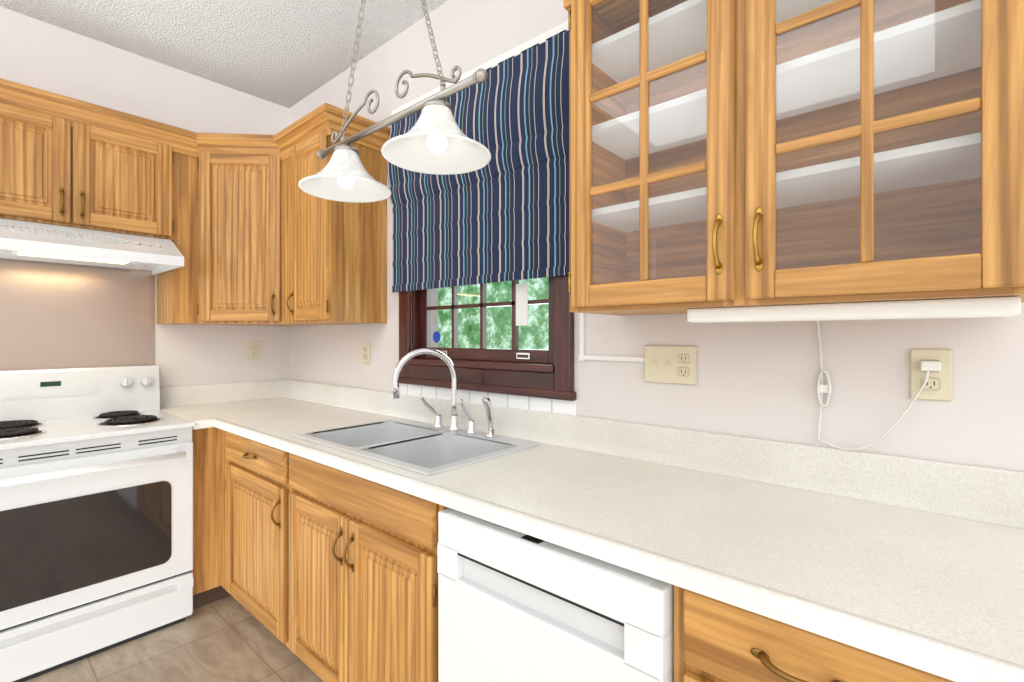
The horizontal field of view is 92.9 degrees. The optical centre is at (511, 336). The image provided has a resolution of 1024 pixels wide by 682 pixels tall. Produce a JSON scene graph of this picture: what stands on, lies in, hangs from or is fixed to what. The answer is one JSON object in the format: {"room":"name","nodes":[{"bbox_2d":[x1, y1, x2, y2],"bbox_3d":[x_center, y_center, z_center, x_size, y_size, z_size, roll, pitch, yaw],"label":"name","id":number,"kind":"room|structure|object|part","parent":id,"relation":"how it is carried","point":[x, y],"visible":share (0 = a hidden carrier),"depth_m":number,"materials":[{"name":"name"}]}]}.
{"room":"kitchen","nodes":[
{"label":"kitchen","id":0,"kind":"room"},
{"bbox_2d":[0,6,288,387],"bbox_3d":[-3.603,-0.100,0.847,0.150,2.800,6.350,0,0,41],"label":"wall","id":1,"kind":"structure","parent":0,"point":[38,54],"depth_m":2.69,"materials":[{"name":"white paint"}]},
{"bbox_2d":[0,258,154,369],"bbox_3d":[-2.272,0.003,2.260,0.002,0.735,1.010,0,0,41],"label":"backsplash","id":2,"kind":"structure","parent":1,"relation":"attached to","point":[57,315],"depth_m":2.39,"materials":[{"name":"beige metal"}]},
{"bbox_2d":[0,90,171,240],"bbox_3d":[-2.085,-0.738,2.228,0.322,0.496,0.832,0,0,41],"label":"upper cabinet","id":3,"kind":"object","parent":1,"relation":"attached to","point":[61,166],"depth_m":2.17,"materials":[{"name":"brown wood"}]},
{"bbox_2d":[0,218,183,274],"bbox_3d":[-1.994,-0.412,2.184,0.511,0.154,0.760,0,0,41],"label":"range hood","id":4,"kind":"object","parent":3,"relation":"attached to","point":[29,241],"visible":1,"depth_m":2.12,"materials":[{"name":"white metal"}]},
{"bbox_2d":[248,341,260,359],"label":"outlet","id":5,"kind":"object","parent":1,"relation":"attached to","point":[254,347],"depth_m":3.02,"materials":[{"name":"beige plastic"}]},
{"bbox_2d":[24,596,323,681],"bbox_3d":[-1.007,1.325,-1.311,6.900,0.050,6.500,0,0,41],"label":"floor","id":6,"kind":"structure","parent":0,"point":[229,639],"depth_m":1.97,"materials":[{"name":"tile"}]},
{"bbox_2d":[0,365,195,681],"bbox_3d":[-1.913,0.726,2.113,0.722,1.148,0.768,0,0,41],"label":"range","id":7,"kind":"object","parent":6,"relation":"on","point":[96,510],"visible":1,"depth_m":1.99,"materials":[{"name":"white metal"}]},
{"bbox_2d":[192,427,227,604],"bbox_3d":[-1.372,0.863,2.701,0.781,0.876,0.618,0,0,41],"label":"base cabinet","id":8,"kind":"object","parent":6,"relation":"on","point":[210,445],"depth_m":2.31,"materials":[{"name":"brown wood"}]},
{"bbox_2d":[228,432,419,669],"bbox_3d":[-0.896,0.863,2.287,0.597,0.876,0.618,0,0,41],"label":"base cabinet","id":9,"kind":"object","parent":6,"relation":"on","point":[324,573],"depth_m":1.69,"materials":[{"name":"brown wood"}]},
{"bbox_2d":[159,379,1023,681],"bbox_3d":[-0.230,0.351,1.638,3.897,0.147,0.723,0,0,41],"label":"countertop","id":10,"kind":"structure","parent":9,"relation":"on","point":[917,563],"depth_m":1.06,"materials":[{"name":"laminate"}]},
{"bbox_2d":[290,418,539,475],"bbox_3d":[-0.382,0.467,1.816,0.840,0.175,0.510,0,0,41],"label":"sink","id":11,"kind":"object","parent":10,"relation":"in","point":[424,448],"visible":0.38,"depth_m":1.87,"materials":[{"name":"silver metal"}]},
{"bbox_2d":[392,348,496,437],"bbox_3d":[-0.259,0.211,1.877,0.357,0.335,0.243,0,0,41],"label":"faucet","id":12,"kind":"object","parent":10,"relation":"on","point":[454,421],"visible":1,"depth_m":1.92,"materials":[{"name":"silver metal"}]},
{"bbox_2d":[437,508,673,681],"bbox_3d":[0.237,0.863,1.283,0.605,0.874,0.612,0,0,41],"label":"dishwasher","id":13,"kind":"object","parent":6,"relation":"on","point":[515,606],"visible":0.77,"depth_m":1.04,"materials":[{"name":"white plastic"}]},
{"bbox_2d":[674,585,953,681],"bbox_3d":[0.656,0.863,0.938,0.467,0.876,0.618,0,0,41],"label":"base cabinet","id":14,"kind":"object","parent":6,"relation":"on","point":[715,640],"depth_m":0.76,"materials":[{"name":"brown wood"}]},
{"bbox_2d":[0,0,447,107],"bbox_3d":[-1.007,-1.525,-1.311,6.900,0.050,6.500,0,0,41],"label":"ceiling","id":15,"kind":"structure","parent":0,"point":[287,53],"depth_m":2.39,"materials":[{"name":"white paint"}]},
{"bbox_2d":[298,0,490,202],"bbox_3d":[-0.399,-1.007,1.553,0.876,0.984,0.310,0,0,41],"label":"pendant light","id":16,"kind":"object","parent":15,"relation":"hanging from","point":[435,139],"visible":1,"depth_m":1.49,"materials":[{"name":"white glass"}]},
{"bbox_2d":[289,0,1023,471],"bbox_3d":[1.076,-0.100,1.085,6.900,2.800,0.150,0,0,41],"label":"wall","id":17,"kind":"structure","parent":0,"point":[757,380],"depth_m":1.37,"materials":[{"name":"white paint"}]},
{"bbox_2d":[157,128,295,325],"bbox_3d":[-1.402,-0.527,2.660,0.787,0.916,0.717,0,0,41],"label":"upper cabinet","id":18,"kind":"object","parent":17,"relation":"attached to","point":[250,229],"depth_m":2.53,"materials":[{"name":"brown wood"}]},
{"bbox_3d":[-1.534,-0.986,1.994,0.859,0.110,1.897,0,0,41],"label":"crown","id":19,"kind":"part","parent":18,"relation":"part of","materials":[{"name":"brown wood"}]},
{"bbox_3d":[-1.421,-0.519,2.521,0.416,0.874,0.054,0,0,-4],"label":"corner door","id":20,"kind":"part","parent":18,"relation":"part of","materials":[{"name":"brown wood"}]},
{"bbox_2d":[296,118,388,325],"bbox_3d":[-0.885,-0.527,2.472,0.380,0.916,0.322,0,0,41],"label":"upper cabinet","id":21,"kind":"object","parent":17,"relation":"attached to","point":[341,247],"depth_m":2.34,"materials":[{"name":"brown wood"}]},
{"bbox_2d":[387,20,568,292],"bbox_3d":[-0.179,-0.658,2.030,1.077,0.884,0.067,0,0,41],"label":"blind","id":22,"kind":"object","parent":17,"relation":"attached to","point":[502,215],"visible":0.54,"depth_m":1.90,"materials":[{"name":"fabric"}]},
{"bbox_2d":[399,275,575,400],"bbox_3d":[-0.119,-0.400,2.104,1.030,1.250,0.180,0,0,41],"label":"window unit","id":23,"kind":"structure","parent":17,"relation":"in","point":[518,371],"depth_m":1.99,"materials":[{"name":"brown wood"}]},
{"bbox_3d":[-0.128,-0.415,2.094,0.824,1.034,0.047,0,0,41],"label":"sash","id":24,"kind":"part","parent":23,"relation":"part of","materials":[{"name":"brown wood"}]},
{"bbox_2d":[400,383,576,415],"bbox_3d":[-0.161,0.251,2.055,1.030,0.055,0.008,0,0,41],"label":"tile strip","id":25,"kind":"object","parent":17,"relation":"attached to","point":[541,404],"visible":0.71,"depth_m":1.95,"materials":[{"name":"white tile"}]},
{"bbox_2d":[579,313,696,384],"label":"outlet","id":26,"kind":"object","parent":17,"relation":"attached to","point":[672,364],"depth_m":1.50,"materials":[{"name":"beige plastic"}]},
{"bbox_2d":[563,0,1023,315],"bbox_3d":[0.586,-0.555,1.165,1.043,0.971,0.366,0,0,41],"label":"upper cabinet","id":27,"kind":"object","parent":17,"relation":"attached to","point":[732,153],"visible":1,"depth_m":1.08,"materials":[{"name":"brown wood"}]},
{"bbox_2d":[687,296,1020,450],"bbox_3d":[0.729,0.103,1.105,0.570,0.346,0.264,0,0,41],"label":"under-cabinet light","id":28,"kind":"object","parent":27,"relation":"attached to","point":[1003,306],"visible":0.96,"depth_m":0.99,"materials":[{"name":"white plastic"}]},
{"bbox_3d":[0.793,0.108,1.082,0.243,0.337,0.214,0,0,41],"label":"under cabinet light cord","id":29,"kind":"part","parent":28,"relation":"part of","materials":[{"name":"white plastic"}]},
{"bbox_2d":[910,349,951,401],"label":"outlet","id":30,"kind":"object","parent":17,"relation":"attached to","point":[938,387],"depth_m":1.09,"materials":[{"name":"beige plastic"}]},
{"label":"outside","id":31,"kind":"structure","parent":0,"visible":0},
{"bbox_2d":[438,277,548,349],"bbox_3d":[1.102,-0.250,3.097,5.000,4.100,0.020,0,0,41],"label":"trees","id":32,"kind":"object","parent":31,"point":[495,295],"depth_m":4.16,"materials":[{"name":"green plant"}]}
]}

